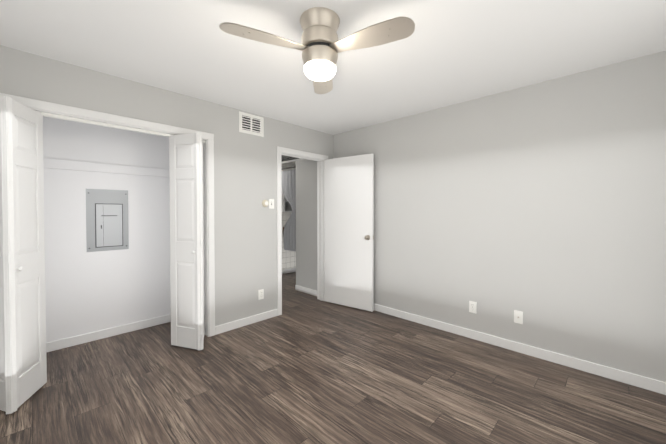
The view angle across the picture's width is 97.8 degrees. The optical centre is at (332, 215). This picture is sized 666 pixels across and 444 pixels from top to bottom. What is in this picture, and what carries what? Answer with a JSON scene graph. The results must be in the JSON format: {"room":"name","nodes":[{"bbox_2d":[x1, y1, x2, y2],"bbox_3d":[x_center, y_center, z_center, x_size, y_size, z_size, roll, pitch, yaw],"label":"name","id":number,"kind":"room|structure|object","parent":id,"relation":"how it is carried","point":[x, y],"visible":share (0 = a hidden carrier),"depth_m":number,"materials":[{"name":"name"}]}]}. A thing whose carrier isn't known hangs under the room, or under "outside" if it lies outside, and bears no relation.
{"room":"empty bedroom","nodes":[
{"label":"empty bedroom","id":0,"kind":"room"},
{"bbox_2d":[43,116,170,342],"bbox_3d":[-2.375,0.037,2.961,0.120,2.400,1.780,1,1,44],"label":"wall","id":1,"kind":"structure","parent":0,"point":[86,292],"depth_m":2.93,"materials":[{"name":"white paint"}]},
{"bbox_2d":[43,158,169,177],"bbox_3d":[-2.120,-0.479,2.705,0.590,0.090,1.540,1,1,44],"label":"trim","id":2,"kind":"structure","parent":1,"relation":"attached to","point":[50,163],"depth_m":2.91,"materials":[{"name":"white paint"}]},
{"bbox_2d":[86,189,128,251],"bbox_3d":[-2.286,0.042,2.957,0.013,0.620,0.342,1,1,44],"label":"electrical panel","id":3,"kind":"object","parent":1,"relation":"attached to","point":[107,220],"visible":1,"depth_m":2.95,"materials":[{"name":"silver metal"}]},
{"bbox_2d":[46,314,170,352],"bbox_3d":[-2.327,1.193,2.933,0.013,0.088,1.540,1,1,44],"label":"baseboard","id":4,"kind":"structure","parent":1,"relation":"attached to","point":[83,338],"depth_m":2.94,"materials":[{"name":"white paint"}]},
{"bbox_2d":[0,45,333,325],"bbox_3d":[-1.395,0.037,2.921,0.120,2.400,4.140,1,1,44],"label":"wall","id":5,"kind":"structure","parent":0,"point":[245,219],"depth_m":3.10,"materials":[{"name":"grey paint"}]},
{"bbox_2d":[0,95,46,413],"bbox_3d":[-2.135,0.242,1.924,0.340,1.997,0.343,1,1,44],"label":"bifold door","id":6,"kind":"structure","parent":5,"relation":"in","point":[23,368],"depth_m":1.92,"materials":[{"name":"white paint"}]},
{"bbox_2d":[0,93,214,336],"bbox_3d":[-1.851,0.235,2.455,0.124,2.020,1.540,1,1,44],"label":"door frame","id":7,"kind":"structure","parent":5,"relation":"attached to","point":[205,177],"depth_m":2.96,"materials":[{"name":"white paint"}]},
{"bbox_2d":[37,111,204,142],"bbox_3d":[-1.844,-0.752,2.433,0.030,0.022,1.516,1,1,44],"label":"trim","id":8,"kind":"structure","parent":5,"relation":"attached to","point":[98,123],"depth_m":2.38,"materials":[{"name":"white wood"}]},
{"bbox_2d":[169,132,204,350],"bbox_3d":[-1.321,0.229,2.757,0.343,1.997,0.328,1,1,44],"label":"bifold door","id":9,"kind":"structure","parent":5,"relation":"in","point":[186,235],"depth_m":2.70,"materials":[{"name":"white paint"}]},
{"bbox_2d":[215,309,277,334],"bbox_3d":[-0.955,1.188,3.296,0.013,0.088,0.779,1,1,44],"label":"baseboard","id":10,"kind":"structure","parent":5,"relation":"attached to","point":[226,327],"depth_m":3.26,"materials":[{"name":"white paint"}]},
{"bbox_2d":[239,111,263,136],"bbox_3d":[-0.919,-1.039,3.299,0.012,0.225,0.310,1,1,44],"label":"air vent","id":11,"kind":"object","parent":5,"relation":"in","point":[251,124],"visible":1,"depth_m":3.29,"materials":[{"name":"white plastic"}]},
{"bbox_2d":[258,289,263,299],"bbox_3d":[-0.843,0.920,3.410,0.009,0.115,0.070,1,1,44],"label":"electrical outlet","id":12,"kind":"object","parent":5,"relation":"attached to","point":[261,294],"visible":1,"depth_m":3.41,"materials":[{"name":"white plastic"}]},
{"bbox_2d":[262,200,268,206],"bbox_3d":[-0.792,-0.149,3.428,0.034,0.084,0.084,1,1,44],"label":"thermostat","id":13,"kind":"object","parent":5,"relation":"attached to","point":[265,203],"visible":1,"depth_m":3.41,"materials":[{"name":"white plastic"}]},
{"bbox_2d":[269,199,273,208],"bbox_3d":[-0.736,-0.147,3.499,0.016,0.115,0.070,1,1,44],"label":"light switch","id":14,"kind":"object","parent":5,"relation":"attached to","point":[271,203],"visible":1,"depth_m":3.50,"materials":[{"name":"white plastic"}]},
{"bbox_2d":[277,146,327,315],"bbox_3d":[-0.426,0.183,3.921,0.152,2.078,0.876,1,1,44],"label":"door frame","id":15,"kind":"structure","parent":5,"relation":"attached to","point":[279,216],"depth_m":4.00,"materials":[{"name":"white paint"}]},
{"bbox_2d":[324,153,373,311],"bbox_3d":[0.210,0.210,3.918,0.761,2.000,0.192,1,1,44],"label":"door","id":16,"kind":"structure","parent":15,"relation":"attached to","point":[349,227],"depth_m":3.86,"materials":[{"name":"white paint"}]},
{"bbox_2d":[282,161,295,269],"bbox_3d":[-1.383,-0.006,5.658,0.120,2.400,2.400,1,1,44],"label":"wall","id":17,"kind":"structure","parent":0,"point":[288,259],"depth_m":6.03,"materials":[{"name":"tile"}]},
{"bbox_2d":[282,192,291,211],"bbox_3d":[-0.779,-0.296,5.973,0.299,0.430,0.780,1,1,44],"label":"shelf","id":18,"kind":"object","parent":17,"relation":"attached to","point":[286,206],"visible":0.12,"depth_m":5.66,"materials":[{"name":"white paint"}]},
{"bbox_2d":[282,268,295,273],"bbox_3d":[-1.336,1.151,5.630,0.013,0.088,2.160,1,1,44],"label":"baseboard","id":19,"kind":"structure","parent":17,"relation":"attached to","point":[290,270],"depth_m":6.06,"materials":[{"name":"white paint"}]},
{"bbox_2d":[281,159,303,163],"bbox_3d":[-1.121,-1.038,4.549,1.780,0.300,0.960,1,1,44],"label":"ceiling soffit","id":20,"kind":"structure","parent":0,"point":[292,161],"depth_m":4.76,"materials":[{"name":"paint"}]},
{"bbox_2d":[281,155,300,161],"bbox_3d":[-0.870,-0.880,4.350,0.580,0.011,0.660,1,1,44],"label":"air vent","id":21,"kind":"object","parent":20,"relation":"attached to","point":[285,158],"visible":0.35,"depth_m":4.44,"materials":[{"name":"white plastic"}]},
{"bbox_2d":[296,159,316,289],"bbox_3d":[-0.301,0.011,4.591,0.640,2.400,0.220,1,1,44],"label":"wall","id":22,"kind":"structure","parent":0,"point":[306,223],"depth_m":4.55,"materials":[{"name":"grey paint"}]},
{"bbox_2d":[295,285,316,295],"bbox_3d":[-0.388,1.168,4.532,0.624,0.088,0.013,1,1,44],"label":"baseboard","id":23,"kind":"structure","parent":22,"relation":"attached to","point":[306,290],"depth_m":4.55,"materials":[{"name":"white paint"}]},
{"bbox_2d":[0,272,665,443],"bbox_3d":[-0.359,1.291,2.701,5.740,0.100,5.240,1,1,44],"label":"floor","id":24,"kind":"structure","parent":0,"point":[304,368],"depth_m":2.06,"materials":[{"name":"brown wood"}]},
{"bbox_2d":[0,0,665,134],"bbox_3d":[-0.359,-1.209,2.662,5.740,0.100,5.240,1,1,44],"label":"ceiling","id":25,"kind":"structure","parent":0,"point":[448,53],"depth_m":1.98,"materials":[{"name":"paint"}]},
{"bbox_2d":[219,7,414,93],"bbox_3d":[-0.067,-0.974,1.619,0.945,0.337,0.956,1,1,44],"label":"ceiling fan","id":26,"kind":"object","parent":25,"relation":"attached to","point":[321,46],"visible":1,"depth_m":1.61,"materials":[{"name":"silver metal"}]},
{"bbox_2d":[334,51,665,381],"bbox_3d":[1.383,0.036,3.024,3.720,2.400,0.120,1,1,44],"label":"wall","id":27,"kind":"structure","parent":0,"point":[541,206],"depth_m":2.53,"materials":[{"name":"grey paint"}]},
{"bbox_2d":[469,301,476,313],"bbox_3d":[1.406,0.917,2.925,0.070,0.115,0.009,1,1,44],"label":"electrical outlet","id":28,"kind":"object","parent":27,"relation":"attached to","point":[472,307],"visible":1,"depth_m":2.92,"materials":[{"name":"white plastic"}]},
{"bbox_2d":[514,310,522,323],"bbox_3d":[1.687,0.922,2.648,0.070,0.115,0.015,1,1,44],"label":"electrical outlet","id":29,"kind":"object","parent":27,"relation":"attached to","point":[518,316],"visible":1,"depth_m":2.65,"materials":[{"name":"white plastic"}]},
{"bbox_2d":[374,304,665,394],"bbox_3d":[1.298,1.192,3.032,3.587,0.088,0.013,1,1,44],"label":"baseboard","id":30,"kind":"structure","parent":27,"relation":"attached to","point":[650,384],"depth_m":2.52,"materials":[{"name":"white paint"}]},
{"bbox_3d":[-0.981,-0.808,5.156,1.140,0.080,0.024,1,1,44],"label":"curtain rod","id":31,"kind":"object","parent":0,"visible":0},
{"bbox_2d":[282,169,295,250],"bbox_3d":[-0.755,-0.094,4.940,0.420,1.360,0.056,1,1,44],"label":"curtain","id":32,"kind":"object","parent":31,"relation":"hanging from","point":[289,193],"visible":0.96,"depth_m":4.88,"materials":[{"name":"white fabric"}]}
]}

